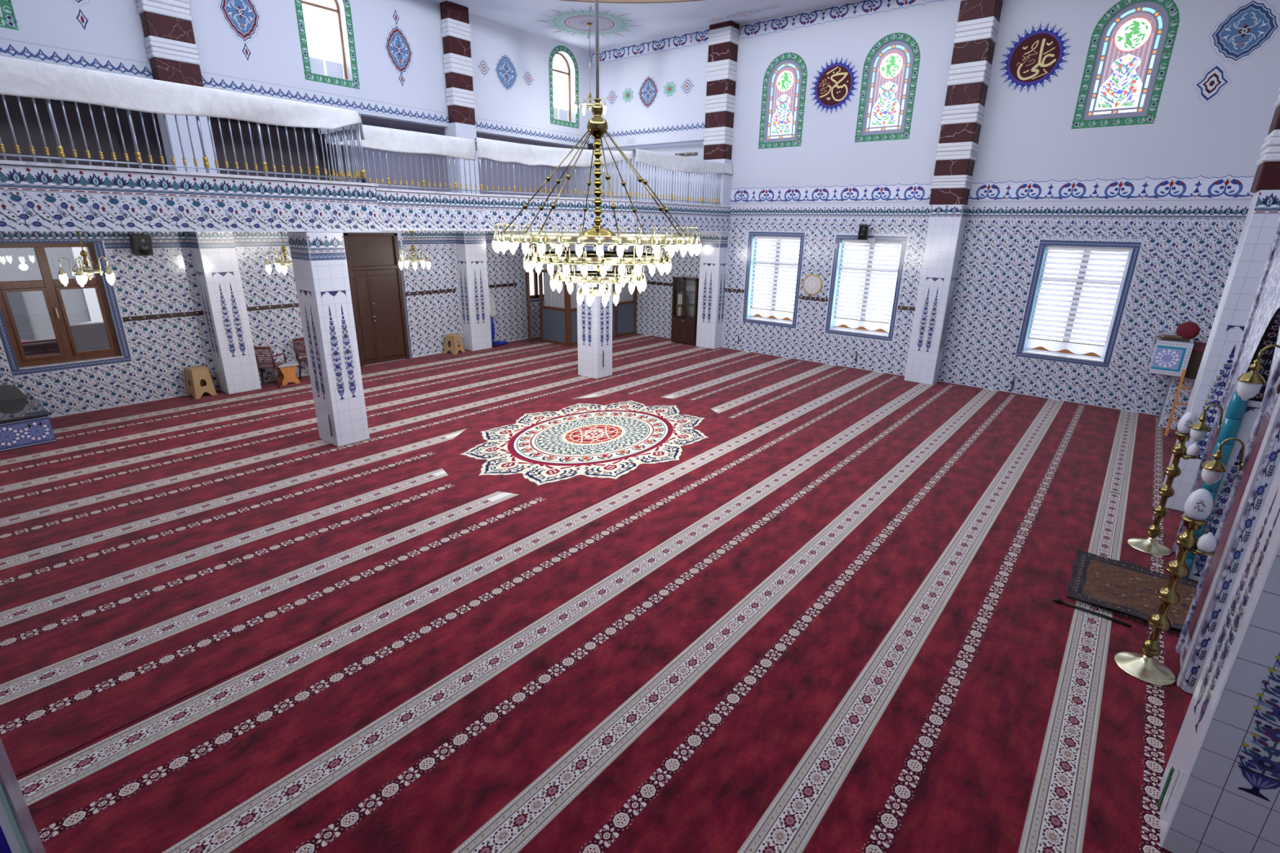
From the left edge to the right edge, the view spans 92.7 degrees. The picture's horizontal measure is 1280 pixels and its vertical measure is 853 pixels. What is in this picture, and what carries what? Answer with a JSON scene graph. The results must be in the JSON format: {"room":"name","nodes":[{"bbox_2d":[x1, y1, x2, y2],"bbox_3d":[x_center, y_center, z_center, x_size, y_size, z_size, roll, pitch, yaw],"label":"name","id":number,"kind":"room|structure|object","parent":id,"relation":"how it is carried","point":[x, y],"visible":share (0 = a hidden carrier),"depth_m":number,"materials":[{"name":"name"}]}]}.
{"room":"mosque","nodes":[
{"label":"mosque","id":0,"kind":"room"},
{"bbox_2d":[0,230,544,417],"bbox_3d":[-6.885,-2.820,13.657,0.284,3.130,17.400,15,23,37],"label":"wall","id":1,"kind":"structure","parent":0,"point":[156,353],"depth_m":11.55,"materials":[{"name":"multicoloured tile"}]},
{"bbox_2d":[0,242,124,369],"bbox_3d":[-9.712,-2.031,10.160,0.185,1.962,1.350,15,23,37],"label":"window","id":2,"kind":"structure","parent":1,"relation":"in","point":[51,287],"depth_m":10.21,"materials":[{"name":"brown wood"}]},
{"bbox_2d":[128,233,153,255],"bbox_3d":[-8.728,-3.166,10.615,0.384,0.363,0.270,10,20,26],"label":"speaker","id":3,"kind":"object","parent":1,"relation":"attached to","point":[140,243],"visible":1,"depth_m":10.53},
{"bbox_2d":[133,236,152,255],"bbox_3d":[-8.588,-3.122,10.552,0.006,0.306,0.246,22,25,21],"label":"grille","id":4,"kind":"object","parent":3,"relation":"attached to","point":[143,246],"depth_m":10.54,"materials":[{"name":"black"}]},
{"bbox_2d":[122,311,203,321],"bbox_3d":[-8.742,-2.033,11.231,0.067,0.080,1.220,15,23,37],"label":"hook rail","id":5,"kind":"object","parent":1,"relation":"attached to","point":[194,313],"visible":1,"depth_m":11.21,"materials":[{"name":"brown wood"}]},
{"bbox_2d":[135,0,261,394],"bbox_3d":[-7.983,-4.505,10.958,0.523,7.950,0.689,15,23,37],"label":"pilaster","id":6,"kind":"object","parent":1,"relation":"attached to","point":[166,24],"visible":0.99,"depth_m":11.09,"materials":[{"name":"white tile"}]},
{"bbox_2d":[246,302,298,311],"bbox_3d":[-7.610,-2.451,12.554,0.067,0.080,1.160,15,23,37],"label":"hook rail","id":7,"kind":"object","parent":1,"relation":"attached to","point":[295,304],"visible":0.78,"depth_m":12.60,"materials":[{"name":"brown wood"}]},
{"bbox_2d":[342,232,409,366],"bbox_3d":[-6.157,-2.982,14.344,0.205,2.990,1.270,15,23,37],"label":"door","id":8,"kind":"structure","parent":1,"relation":"in","point":[375,273],"depth_m":14.30,"materials":[{"name":"brown wood"}]},
{"bbox_2d":[404,288,455,295],"bbox_3d":[-5.227,-3.376,15.325,0.067,0.080,1.420,15,23,37],"label":"hook rail","id":9,"kind":"object","parent":1,"relation":"attached to","point":[424,292],"visible":1,"depth_m":15.30,"materials":[{"name":"brown wood"}]},
{"bbox_2d":[440,0,492,351],"bbox_3d":[-4.325,-5.865,15.255,0.497,7.950,0.759,15,23,37],"label":"pilaster","id":10,"kind":"object","parent":1,"relation":"attached to","point":[471,248],"visible":0.99,"depth_m":14.84,"materials":[{"name":"white tile"}]},
{"bbox_2d":[488,283,516,288],"bbox_3d":[-3.843,-3.911,16.936,0.067,0.080,1.100,15,23,37],"label":"hook rail","id":11,"kind":"object","parent":1,"relation":"attached to","point":[506,284],"visible":0.91,"depth_m":16.97,"materials":[{"name":"brown wood"}]},
{"bbox_2d":[488,287,496,317],"bbox_3d":[-4.069,-3.404,16.698,0.080,0.820,0.323,15,23,37],"label":"robe","id":12,"kind":"object","parent":11,"relation":"hanging from","point":[492,307],"visible":0.71,"depth_m":16.74,"materials":[{"name":"white fabric"}]},
{"bbox_2d":[527,246,544,299],"bbox_3d":[-2.889,-4.586,18.139,0.210,1.485,1.300,15,23,37],"label":"window","id":13,"kind":"structure","parent":1,"relation":"in","point":[534,277],"depth_m":18.06,"materials":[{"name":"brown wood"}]},
{"bbox_2d":[0,93,568,199],"bbox_3d":[-8.182,-6.174,13.773,1.300,1.860,17.300,15,23,37],"label":"wall","id":14,"kind":"structure","parent":0,"point":[122,113],"depth_m":15.12,"materials":[{"name":"grey paint"}]},
{"bbox_2d":[0,0,591,148],"bbox_3d":[-6.840,-7.598,11.735,0.308,2.530,16.850,15,23,37],"label":"wall","id":15,"kind":"structure","parent":0,"point":[393,49],"depth_m":12.61,"materials":[{"name":"grey paint"}]},
{"bbox_2d":[301,0,351,80],"bbox_3d":[-6.356,-7.960,12.234,0.250,1.721,0.860,15,23,37],"label":"window","id":16,"kind":"structure","parent":15,"relation":"in","point":[322,23],"depth_m":12.39,"materials":[{"name":"white"}]},
{"bbox_2d":[552,52,573,122],"bbox_3d":[-2.220,-9.490,17.070,0.250,1.721,0.880,15,23,37],"label":"window","id":17,"kind":"structure","parent":15,"relation":"in","point":[561,69],"depth_m":17.23,"materials":[{"name":"white"}]},
{"bbox_2d":[360,115,587,149],"bbox_3d":[-7.704,-6.797,13.167,2.500,0.080,17.300,15,23,37],"label":"ceiling","id":18,"kind":"structure","parent":0,"point":[366,120],"depth_m":15.09,"materials":[{"name":"grey"}]},
{"bbox_2d":[568,26,709,204],"bbox_3d":[-0.616,-8.647,17.869,6.900,4.190,0.688,15,23,37],"label":"wall","id":19,"kind":"structure","parent":0,"point":[654,90],"depth_m":16.68,"materials":[{"name":"grey paint"}]},
{"bbox_2d":[586,142,600,150],"bbox_3d":[-1.333,-8.146,17.923,0.383,0.353,0.200,-11,22,-32],"label":"speaker","id":20,"kind":"object","parent":19,"relation":"attached to","point":[590,146],"visible":0.4,"depth_m":17.79},
{"bbox_2d":[626,137,634,143],"bbox_3d":[-0.260,-8.089,17.270,0.260,0.120,0.020,15,23,37],"label":"junction cover","id":21,"kind":"object","parent":19,"relation":"attached to","point":[632,140],"visible":1,"depth_m":17.26,"materials":[{"name":"grey"}]},
{"bbox_2d":[675,151,697,155],"bbox_3d":[1.249,-7.462,16.728,0.750,0.080,0.067,15,23,37],"label":"hook rail","id":22,"kind":"object","parent":19,"relation":"attached to","point":[695,153],"visible":0.89,"depth_m":16.70,"materials":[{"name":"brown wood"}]},
{"bbox_2d":[431,0,853,51],"bbox_3d":[-0.754,-11.083,5.766,15.780,8.056,17.650,15,23,37],"label":"ceiling","id":23,"kind":"structure","parent":0,"point":[566,22],"depth_m":14.34,"materials":[{"name":"grey paint"}]},
{"bbox_2d":[573,22,606,115],"bbox_3d":[-1.262,-8.968,15.321,0.829,1.990,0.829,-1,18,-6],"label":"chandelier","id":24,"kind":"object","parent":23,"relation":"hanging from","point":[584,104],"visible":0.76,"depth_m":15.42,"materials":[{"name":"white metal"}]},
{"bbox_2d":[491,0,702,306],"bbox_3d":[-0.522,-8.409,7.150,3.052,13.795,3.052,-5,19,-19],"label":"chandelier","id":25,"kind":"object","parent":23,"relation":"hanging from","point":[597,236],"visible":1,"depth_m":8.51,"materials":[{"name":"gold"}]},
{"bbox_2d":[613,0,1279,415],"bbox_3d":[4.655,-5.480,14.600,15.900,7.970,0.398,15,23,37],"label":"wall","id":26,"kind":"structure","parent":0,"point":[1201,136],"depth_m":12.31,"materials":[{"name":"tile"}]},
{"bbox_2d":[646,280,672,285],"bbox_3d":[0.590,-4.285,18.297,1.580,0.080,0.067,15,23,37],"label":"hook rail","id":27,"kind":"object","parent":26,"relation":"attached to","point":[647,282],"visible":0.62,"depth_m":18.32,"materials":[{"name":"brown wood"}]},
{"bbox_2d":[696,20,739,349],"bbox_3d":[2.035,-6.067,16.200,0.684,7.950,0.528,15,23,37],"label":"pilaster","id":28,"kind":"object","parent":26,"relation":"attached to","point":[723,37],"visible":1,"depth_m":15.70,"materials":[{"name":"white tile"}]},
{"bbox_2d":[724,288,744,293],"bbox_3d":[2.570,-3.710,16.637,0.590,0.080,0.067,15,23,37],"label":"hook rail","id":29,"kind":"object","parent":26,"relation":"attached to","point":[726,289],"visible":1,"depth_m":16.64,"materials":[{"name":"brown wood"}]},
{"bbox_2d":[746,235,800,324],"bbox_3d":[3.523,-3.851,15.996,1.370,2.177,0.277,15,23,37],"label":"window","id":30,"kind":"structure","parent":26,"relation":"in","point":[774,262],"depth_m":16.04,"materials":[{"name":"white"}]},
{"bbox_2d":[764,59,801,142],"bbox_3d":[3.469,-7.829,14.694,0.880,1.770,0.060,15,23,37],"label":"window","id":31,"kind":"structure","parent":26,"relation":"in","point":[784,83],"depth_m":14.68,"materials":[{"name":"multicoloured"}]},
{"bbox_2d":[802,274,822,294],"bbox_3d":[4.302,-3.545,15.230,0.499,0.499,0.035,15,23,37],"label":"wall clock","id":32,"kind":"object","parent":26,"relation":"attached to","point":[812,283],"visible":1,"depth_m":15.22,"materials":[{"name":"brown"}]},
{"bbox_2d":[799,295,827,301],"bbox_3d":[4.332,-3.206,15.289,0.760,0.080,0.067,15,23,37],"label":"hook rail","id":33,"kind":"object","parent":26,"relation":"attached to","point":[811,298],"visible":1,"depth_m":15.29,"materials":[{"name":"brown wood"}]},
{"bbox_2d":[830,243,837,248],"bbox_3d":[4.665,-4.342,14.681,0.180,0.120,0.012,15,23,37],"label":"junction cover","id":34,"kind":"object","parent":26,"relation":"attached to","point":[833,246],"visible":1,"depth_m":14.68,"materials":[{"name":"grey"}]},
{"bbox_2d":[808,55,859,115],"bbox_3d":[4.397,-7.729,13.837,1.206,1.206,0.018,15,23,37],"label":"roundel","id":35,"kind":"object","parent":26,"relation":"attached to","point":[834,84],"visible":1,"depth_m":13.82,"materials":[{"name":"blue"}]},
{"bbox_2d":[857,223,868,239],"bbox_3d":[5.118,-4.486,14.059,0.200,0.340,0.362,4,19,10],"label":"speaker","id":36,"kind":"object","parent":26,"relation":"attached to","point":[863,228],"visible":1,"depth_m":13.92},
{"bbox_2d":[857,226,867,239],"bbox_3d":[5.091,-4.423,13.925,0.176,0.286,0.006,4,30,10],"label":"grille","id":37,"kind":"object","parent":36,"relation":"attached to","point":[863,230],"depth_m":13.92,"materials":[{"name":"black"}]},
{"bbox_2d":[829,239,902,337],"bbox_3d":[5.390,-3.321,14.567,1.450,2.162,0.277,15,23,37],"label":"window","id":38,"kind":"structure","parent":26,"relation":"in","point":[865,281],"depth_m":14.60,"materials":[{"name":"white"}]},
{"bbox_2d":[866,238,875,244],"bbox_3d":[5.349,-4.289,14.113,0.180,0.120,0.012,15,23,37],"label":"junction cover","id":39,"kind":"object","parent":26,"relation":"attached to","point":[870,241],"visible":1,"depth_m":14.11,"materials":[{"name":"grey"}]},
{"bbox_2d":[862,40,913,135],"bbox_3d":[5.387,-7.320,13.214,0.920,1.800,0.060,15,23,37],"label":"window","id":40,"kind":"structure","parent":26,"relation":"in","point":[891,65],"depth_m":13.20,"materials":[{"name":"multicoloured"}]},
{"bbox_2d":[897,305,915,311],"bbox_3d":[6.126,-2.693,13.917,0.490,0.080,0.067,15,23,37],"label":"hook rail","id":41,"kind":"object","parent":26,"relation":"attached to","point":[905,308],"visible":0.66,"depth_m":13.96,"materials":[{"name":"brown wood"}]},
{"bbox_2d":[903,0,1004,384],"bbox_3d":[6.452,-4.822,12.680,0.689,7.950,0.526,15,23,37],"label":"pilaster","id":42,"kind":"object","parent":26,"relation":"attached to","point":[977,28],"visible":1,"depth_m":12.41,"materials":[{"name":"white tile"}]},
{"bbox_2d":[998,21,1072,93],"bbox_3d":[7.427,-6.941,11.495,1.206,1.206,0.018,15,23,37],"label":"roundel","id":43,"kind":"object","parent":26,"relation":"attached to","point":[1037,55],"visible":1,"depth_m":11.48,"materials":[{"name":"blue"}]},
{"bbox_2d":[1022,244,1133,362],"bbox_3d":[8.613,-2.448,12.087,1.390,2.152,0.277,15,23,37],"label":"window","id":44,"kind":"structure","parent":26,"relation":"in","point":[1078,291],"depth_m":12.09,"materials":[{"name":"white"}]},
{"bbox_2d":[1081,1,1168,119],"bbox_3d":[8.583,-6.430,10.763,0.940,1.800,0.060,15,23,37],"label":"window","id":45,"kind":"structure","parent":26,"relation":"in","point":[1131,43],"depth_m":10.74,"materials":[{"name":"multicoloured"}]},
{"bbox_3d":[-0.870,0.397,9.599,16.180,0.238,17.900,15,23,37],"label":"floor","id":46,"kind":"structure","parent":0,"visible":0},
{"bbox_2d":[0,333,1199,852],"bbox_3d":[-0.933,0.287,9.503,15.190,0.028,17.110,15,23,37],"label":"carpet","id":47,"kind":"object","parent":46,"relation":"on","point":[682,598],"visible":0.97,"depth_m":5.33,"materials":[{"name":"red carpet"}]},
{"bbox_2d":[0,737,45,852],"bbox_3d":[-2.280,1.292,1.719,0.724,2.950,0.755,15,23,37],"label":"gate panel","id":48,"kind":"object","parent":47,"relation":"on","point":[19,833],"visible":1,"depth_m":1.75,"materials":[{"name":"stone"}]},
{"bbox_2d":[0,393,56,452],"bbox_3d":[-10.186,0.114,8.809,1.605,0.462,2.330,15,23,37],"label":"platform","id":49,"kind":"object","parent":47,"relation":"on","point":[24,422],"visible":1,"depth_m":9.05,"materials":[{"name":"blue"}]},
{"bbox_2d":[0,384,26,400],"bbox_3d":[-10.054,-0.556,9.721,0.100,0.240,0.360,15,23,37],"label":"lectern","id":50,"kind":"object","parent":49,"relation":"on","point":[7,392],"visible":1,"depth_m":9.70,"materials":[{"name":"grey"}]},
{"bbox_2d":[183,364,217,399],"bbox_3d":[-8.454,-0.864,11.693,0.386,0.560,0.386,12,21,30],"label":"plastic stool","id":51,"kind":"object","parent":47,"relation":"on","point":[198,380],"visible":1,"depth_m":11.59,"materials":[{"name":"brown"}]},
{"bbox_2d":[253,346,286,387],"bbox_3d":[-7.610,-1.254,12.439,0.576,0.863,0.552,-2,19,-8],"label":"plastic chair","id":52,"kind":"object","parent":47,"relation":"on","point":[260,365],"visible":0.75,"depth_m":12.22,"materials":[{"name":"red"}]},
{"bbox_2d":[276,360,299,385],"bbox_3d":[-7.355,-1.115,12.731,0.380,0.420,0.380,-15,24,-40],"label":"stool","id":53,"kind":"object","parent":47,"relation":"on","point":[287,371],"visible":0.88,"depth_m":12.63,"materials":[{"name":"orange wood"}]},
{"bbox_2d":[292,337,307,378],"bbox_3d":[-7.005,-1.469,13.119,0.552,0.863,0.576,9,20,23],"label":"plastic chair","id":54,"kind":"object","parent":47,"relation":"on","point":[294,340],"visible":0.45,"depth_m":13.00,"materials":[{"name":"red"}]},
{"bbox_2d":[287,231,369,447],"bbox_3d":[-4.618,-1.281,9.106,0.610,3.108,0.510,15,23,37],"label":"tiled column","id":55,"kind":"structure","parent":47,"relation":"on","point":[318,259],"depth_m":8.88,"materials":[{"name":"white tile"}]},
{"bbox_2d":[328,413,333,436],"bbox_3d":[-4.643,-0.021,9.161,0.038,0.360,0.036,15,23,37],"label":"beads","id":56,"kind":"object","parent":55,"relation":"hanging from","point":[328,414],"visible":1,"depth_m":9.15,"materials":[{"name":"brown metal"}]},
{"bbox_2d":[0,160,732,232],"bbox_3d":[-4.845,-4.053,11.455,4.980,0.665,17.141,15,23,37],"label":"gallery","id":57,"kind":"object","parent":55,"relation":"on","point":[35,196],"visible":0.95,"depth_m":7.83,"materials":[{"name":"white tile"}]},
{"bbox_2d":[57,231,115,287],"bbox_3d":[-7.557,-2.316,8.334,0.601,0.750,0.578,6,19,15],"label":"chandelier","id":58,"kind":"object","parent":57,"relation":"hanging from","point":[82,273],"visible":0.98,"depth_m":8.28,"materials":[{"name":"gold metal"}]},
{"bbox_2d":[0,93,366,182],"bbox_3d":[-5.842,-3.244,6.433,0.056,0.924,6.040,15,23,37],"label":"railing","id":59,"kind":"object","parent":57,"relation":"on","point":[61,154],"visible":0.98,"depth_m":7.06,"materials":[{"name":"metal"}]},
{"bbox_2d":[0,55,361,128],"bbox_3d":[-5.819,-3.518,6.301,0.190,0.353,6.001,15,23,37],"label":"draped cloth","id":60,"kind":"object","parent":59,"relation":"on","point":[18,77],"visible":1,"depth_m":6.76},
{"bbox_2d":[264,231,292,275],"bbox_3d":[-5.939,-2.929,10.221,0.601,0.720,0.578,6,19,15],"label":"chandelier","id":61,"kind":"object","parent":57,"relation":"hanging from","point":[282,265],"visible":0.65,"depth_m":10.13,"materials":[{"name":"glass"}]},
{"bbox_2d":[324,123,363,182],"bbox_3d":[-4.418,-4.086,9.049,1.165,0.924,0.056,15,23,37],"label":"railing","id":62,"kind":"object","parent":57,"relation":"on","point":[357,134],"visible":0.56,"depth_m":9.02,"materials":[{"name":"metal"}]},
{"bbox_2d":[318,115,364,143],"bbox_3d":[-4.404,-4.370,8.966,1.125,0.346,0.120,15,23,37],"label":"draped cloth","id":63,"kind":"object","parent":62,"relation":"on","point":[347,128],"visible":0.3,"depth_m":8.94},
{"bbox_2d":[338,144,476,193],"bbox_3d":[-3.957,-4.538,10.440,0.057,0.924,2.710,16,23,38],"label":"railing","id":64,"kind":"object","parent":57,"relation":"on","point":[388,183],"visible":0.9,"depth_m":10.62,"materials":[{"name":"metal"}]},
{"bbox_2d":[330,124,475,159],"bbox_3d":[-3.925,-4.819,10.337,0.167,0.360,2.671,16,23,38],"label":"draped cloth","id":65,"kind":"object","parent":64,"relation":"on","point":[393,140],"visible":0.79,"depth_m":10.38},
{"bbox_2d":[398,230,431,270],"bbox_3d":[-4.435,-3.471,11.984,0.601,0.750,0.578,6,19,15],"label":"chandelier","id":66,"kind":"object","parent":57,"relation":"hanging from","point":[414,259],"visible":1,"depth_m":11.96,"materials":[{"name":"glass"}]},
{"bbox_2d":[475,140,631,199],"bbox_3d":[-1.617,-5.101,12.260,3.382,0.924,0.059,-10,21,-30],"label":"railing","id":67,"kind":"object","parent":57,"relation":"on","point":[482,190],"visible":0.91,"depth_m":12.21,"materials":[{"name":"metal"}]},
{"bbox_2d":[475,137,633,167],"bbox_3d":[-1.593,-5.382,12.134,3.338,0.424,0.184,-10,21,-30],"label":"draped cloth","id":68,"kind":"object","parent":67,"relation":"on","point":[497,150],"visible":0.87,"depth_m":11.88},
{"bbox_2d":[632,154,720,205],"bbox_3d":[1.114,-5.825,14.590,0.056,0.924,4.007,15,23,37],"label":"railing","id":69,"kind":"object","parent":57,"relation":"on","point":[634,155],"visible":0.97,"depth_m":14.33,"materials":[{"name":"metal"}]},
{"bbox_2d":[631,148,733,174],"bbox_3d":[1.142,-6.183,14.444,0.178,0.366,3.960,15,23,37],"label":"draped cloth","id":70,"kind":"object","parent":69,"relation":"on","point":[668,162],"visible":1,"depth_m":14.13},
{"bbox_2d":[443,333,465,355],"bbox_3d":[-4.868,-2.163,15.929,0.396,0.480,0.396,9,20,23],"label":"plastic stool","id":71,"kind":"object","parent":47,"relation":"on","point":[453,347],"visible":1,"depth_m":15.81,"materials":[{"name":"brown"}]},
{"bbox_2d":[489,313,507,346],"bbox_3d":[-3.959,-2.784,16.886,0.232,1.085,0.585,13,22,31],"label":"vacuum cleaner","id":72,"kind":"object","parent":47,"relation":"on","point":[495,343],"visible":0.58,"depth_m":16.78,"materials":[{"name":"blue plastic"}]},
{"bbox_2d":[524,231,637,346],"bbox_3d":[-1.815,-4.199,18.061,1.710,3.105,3.380,15,23,37],"label":"doorway","id":73,"kind":"object","parent":47,"relation":"on","point":[558,314],"visible":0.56,"depth_m":17.31,"materials":[{"name":"brown wood"}]},
{"bbox_2d":[542,244,564,308],"bbox_3d":[-2.367,-4.283,16.895,0.930,1.980,0.045,15,23,37],"label":"curtain","id":74,"kind":"object","parent":73,"relation":"hanging from","point":[554,299],"depth_m":17.10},
{"bbox_2d":[569,244,613,308],"bbox_3d":[-1.386,-4.399,17.299,0.047,1.980,1.830,15,23,37],"label":"curtain","id":75,"kind":"object","parent":73,"relation":"hanging from","point":[572,247],"depth_m":16.97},
{"bbox_2d":[617,245,633,302],"bbox_3d":[-0.473,-4.737,18.366,0.045,1.980,0.800,15,23,37],"label":"curtain","id":76,"kind":"object","parent":73,"relation":"hanging from","point":[624,295],"depth_m":18.58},
{"bbox_2d":[576,231,612,378],"bbox_3d":[-0.996,-2.650,13.428,0.595,3.108,0.525,15,23,37],"label":"tiled column","id":77,"kind":"structure","parent":47,"relation":"on","point":[594,322],"depth_m":13.43,"materials":[{"name":"white tile"}]},
{"bbox_2d":[602,349,604,367],"bbox_3d":[-0.818,-1.514,13.537,0.036,0.392,0.038,15,23,37],"label":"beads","id":78,"kind":"object","parent":77,"relation":"hanging from","point":[603,349],"visible":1,"depth_m":13.53,"materials":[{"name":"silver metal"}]},
{"bbox_2d":[671,275,698,346],"bbox_3d":[1.390,-3.336,17.592,0.820,1.870,0.525,15,23,37],"label":"bookcase","id":79,"kind":"object","parent":47,"relation":"on","point":[683,329],"visible":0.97,"depth_m":17.58,"materials":[{"name":"brown wood"}]},
{"bbox_2d":[1053,597,1132,627],"bbox_3d":[4.078,1.677,5.512,0.582,0.047,0.047,17,24,39],"label":"stick","id":80,"kind":"object","parent":47,"relation":"on","point":[1055,600],"visible":1,"depth_m":5.51,"materials":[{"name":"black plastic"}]},
{"bbox_2d":[1066,549,1198,635],"bbox_3d":[4.808,1.598,5.778,1.216,0.040,1.171,15,23,37],"label":"rug","id":81,"kind":"object","parent":47,"relation":"on","point":[1130,590],"visible":0.62,"depth_m":5.87,"materials":[{"name":"brown carpet"}]},
{"bbox_2d":[1127,412,1199,555],"bbox_3d":[5.614,0.591,6.470,0.390,1.555,0.390,15,23,37],"label":"candlestick","id":82,"kind":"object","parent":47,"relation":"on","point":[1149,545],"visible":0.97,"depth_m":6.45,"materials":[{"name":"gold metal"}]},
{"bbox_2d":[1177,412,1197,434],"bbox_3d":[5.624,-0.037,6.260,0.150,0.230,0.153,15,23,37],"label":"globe lamp","id":83,"kind":"object","parent":82,"relation":"on","point":[1188,419],"depth_m":6.23,"materials":[{"name":"white"}]},
{"bbox_2d":[1114,488,1217,685],"bbox_3d":[4.012,1.184,4.596,0.390,1.555,0.390,15,23,37],"label":"candlestick","id":84,"kind":"object","parent":47,"relation":"on","point":[1198,505],"visible":1,"depth_m":4.58,"materials":[{"name":"gold metal"}]},
{"bbox_2d":[1183,488,1213,520],"bbox_3d":[4.022,0.555,4.387,0.150,0.230,0.153,15,23,37],"label":"globe lamp","id":85,"kind":"object","parent":84,"relation":"on","point":[1198,506],"depth_m":4.35,"materials":[{"name":"white"}]},
{"bbox_2d":[1148,332,1206,430],"bbox_3d":[9.541,-0.770,10.791,0.920,1.550,1.174,15,23,37],"label":"lectern","id":86,"kind":"object","parent":47,"relation":"on","point":[1169,357],"visible":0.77,"depth_m":10.44,"materials":[{"name":"white tile"}]},
{"bbox_2d":[1155,333,1190,342],"bbox_3d":[9.127,-1.522,10.457,0.400,0.070,0.280,8,20,21],"label":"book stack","id":87,"kind":"object","parent":86,"relation":"on","point":[1162,336],"visible":1,"depth_m":10.39,"materials":[{"name":"brown"}]},
{"bbox_2d":[1159,333,1182,338],"bbox_3d":[9.103,-1.546,10.470,0.260,0.034,0.220,8,20,21],"label":"book","id":88,"kind":"object","parent":87,"relation":"on","point":[1161,335],"depth_m":10.41,"materials":[{"name":"white paper"}]},
{"bbox_2d":[1176,321,1199,339],"bbox_3d":[9.426,-1.650,10.499,0.100,0.310,0.310,-15,24,-40],"label":"cushion","id":89,"kind":"object","parent":86,"relation":"on","point":[1188,330],"visible":0.94,"depth_m":10.46,"materials":[{"name":"red fabric"}]},
{"bbox_2d":[1164,368,1192,436],"bbox_3d":[9.192,-0.359,10.215,0.403,1.129,0.282,15,23,37],"label":"ladder","id":90,"kind":"object","parent":47,"relation":"on","point":[1180,386],"visible":0.41,"depth_m":10.29,"materials":[{"name":"orange wood"}]},
{"bbox_2d":[1160,462,1279,852],"bbox_3d":[3.377,-1.407,2.216,0.596,7.950,0.578,15,23,37],"label":"pilaster","id":91,"kind":"object","parent":47,"relation":"on","point":[1224,797],"visible":1,"depth_m":3.13,"materials":[{"name":"white tile"}]},
{"bbox_2d":[1156,764,1179,808],"bbox_3d":[3.033,2.070,3.502,0.036,0.312,0.038,15,23,37],"label":"beads","id":92,"kind":"object","parent":91,"relation":"hanging from","point":[1172,769],"visible":1,"depth_m":3.50,"materials":[{"name":"green plastic"}]},
{"bbox_2d":[1162,88,1279,511],"bbox_3d":[7.033,-2.770,6.520,0.638,7.950,0.618,15,23,37],"label":"pilaster","id":93,"kind":"object","parent":47,"relation":"on","point":[1261,222],"visible":0.36,"depth_m":6.87,"materials":[{"name":"white tile"}]},
{"bbox_2d":[1172,217,1279,694],"bbox_3d":[5.381,-0.081,4.756,1.022,3.900,2.836,15,23,37],"label":"mihrab","id":94,"kind":"object","parent":47,"relation":"on","point":[1238,504],"visible":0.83,"depth_m":4.67,"materials":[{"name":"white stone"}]},
{"bbox_2d":[1189,404,1223,442],"bbox_3d":[5.433,-0.026,5.834,0.245,0.395,0.150,15,23,37],"label":"wall sconce","id":95,"kind":"object","parent":94,"relation":"attached to","point":[1198,431],"visible":0.94,"depth_m":5.84,"materials":[{"name":"gold metal"}]},
{"bbox_2d":[1200,437,1244,485],"bbox_3d":[4.379,0.270,4.569,0.245,0.395,0.150,15,23,37],"label":"wall sconce","id":96,"kind":"object","parent":94,"relation":"attached to","point":[1212,472],"visible":0.98,"depth_m":4.57,"materials":[{"name":"gold metal"}]},
{"bbox_2d":[1235,344,1279,400],"bbox_3d":[4.183,-0.355,4.092,0.245,0.395,0.150,15,23,37],"label":"wall sconce","id":97,"kind":"object","parent":94,"relation":"attached to","point":[1250,384],"visible":1,"depth_m":4.10,"materials":[{"name":"glass"}]},
{"bbox_3d":[-7.824,-5.107,13.736,2.150,0.110,17.200,15,23,37],"label":"floor","id":98,"kind":"structure","parent":0,"visible":0},
{"bbox_2d":[0,94,62,163],"bbox_3d":[-10.866,-5.227,10.744,0.050,1.040,0.800,15,23,37],"label":"curtain","id":99,"kind":"object","parent":98,"relation":"on","point":[18,125],"depth_m":10.76,"materials":[{"name":"grey fabric"}]},
{"bbox_2d":[49,100,124,167],"bbox_3d":[-10.309,-5.434,11.396,0.050,1.040,0.847,15,23,37],"label":"railing","id":100,"kind":"object","parent":98,"relation":"on","point":[70,109],"depth_m":11.36,"materials":[{"name":"metal"}]},
{"bbox_2d":[209,120,322,180],"bbox_3d":[-8.323,-6.168,13.717,0.050,1.040,2.163,15,23,37],"label":"railing","id":101,"kind":"object","parent":98,"relation":"on","point":[224,126],"depth_m":13.61,"materials":[{"name":"metal"}]},
{"label":"outside","id":102,"kind":"structure","parent":0,"visible":0},
{"bbox_2d":[29,337,55,341],"bbox_3d":[-20.543,-3.903,21.747,30.600,0.200,32.000,15,23,37],"label":"floor","id":103,"kind":"structure","parent":102,"point":[51,338],"depth_m":17.33,"materials":[{"name":"grey"}]},
{"bbox_2d":[21,338,60,357],"bbox_3d":[-12.134,-0.641,10.175,0.058,1.169,4.058,15,23,37],"label":"fence","id":104,"kind":"object","parent":103,"relation":"on","point":[51,340],"visible":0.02,"depth_m":11.26,"materials":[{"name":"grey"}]},
{"bbox_2d":[0,247,102,340],"bbox_3d":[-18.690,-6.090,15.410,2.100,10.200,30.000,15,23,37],"label":"window panes","id":105,"kind":"structure","parent":103,"relation":"on","point":[30,313],"depth_m":17.14,"materials":[{"name":"grey"}]},
{"bbox_2d":[22,321,110,355],"bbox_3d":[-11.495,-1.157,11.495,0.200,1.340,15.000,15,23,37],"label":"wall","id":106,"kind":"structure","parent":103,"relation":"on","point":[93,335],"depth_m":11.92,"materials":[{"name":"black"}]},
{"bbox_2d":[79,316,103,324],"bbox_3d":[-11.626,-2.522,15.539,1.800,1.379,4.250,15,23,37],"label":"parked car","id":107,"kind":"object","parent":103,"relation":"on","point":[100,319],"visible":0.02,"depth_m":14.67,"materials":[{"name":"white"}]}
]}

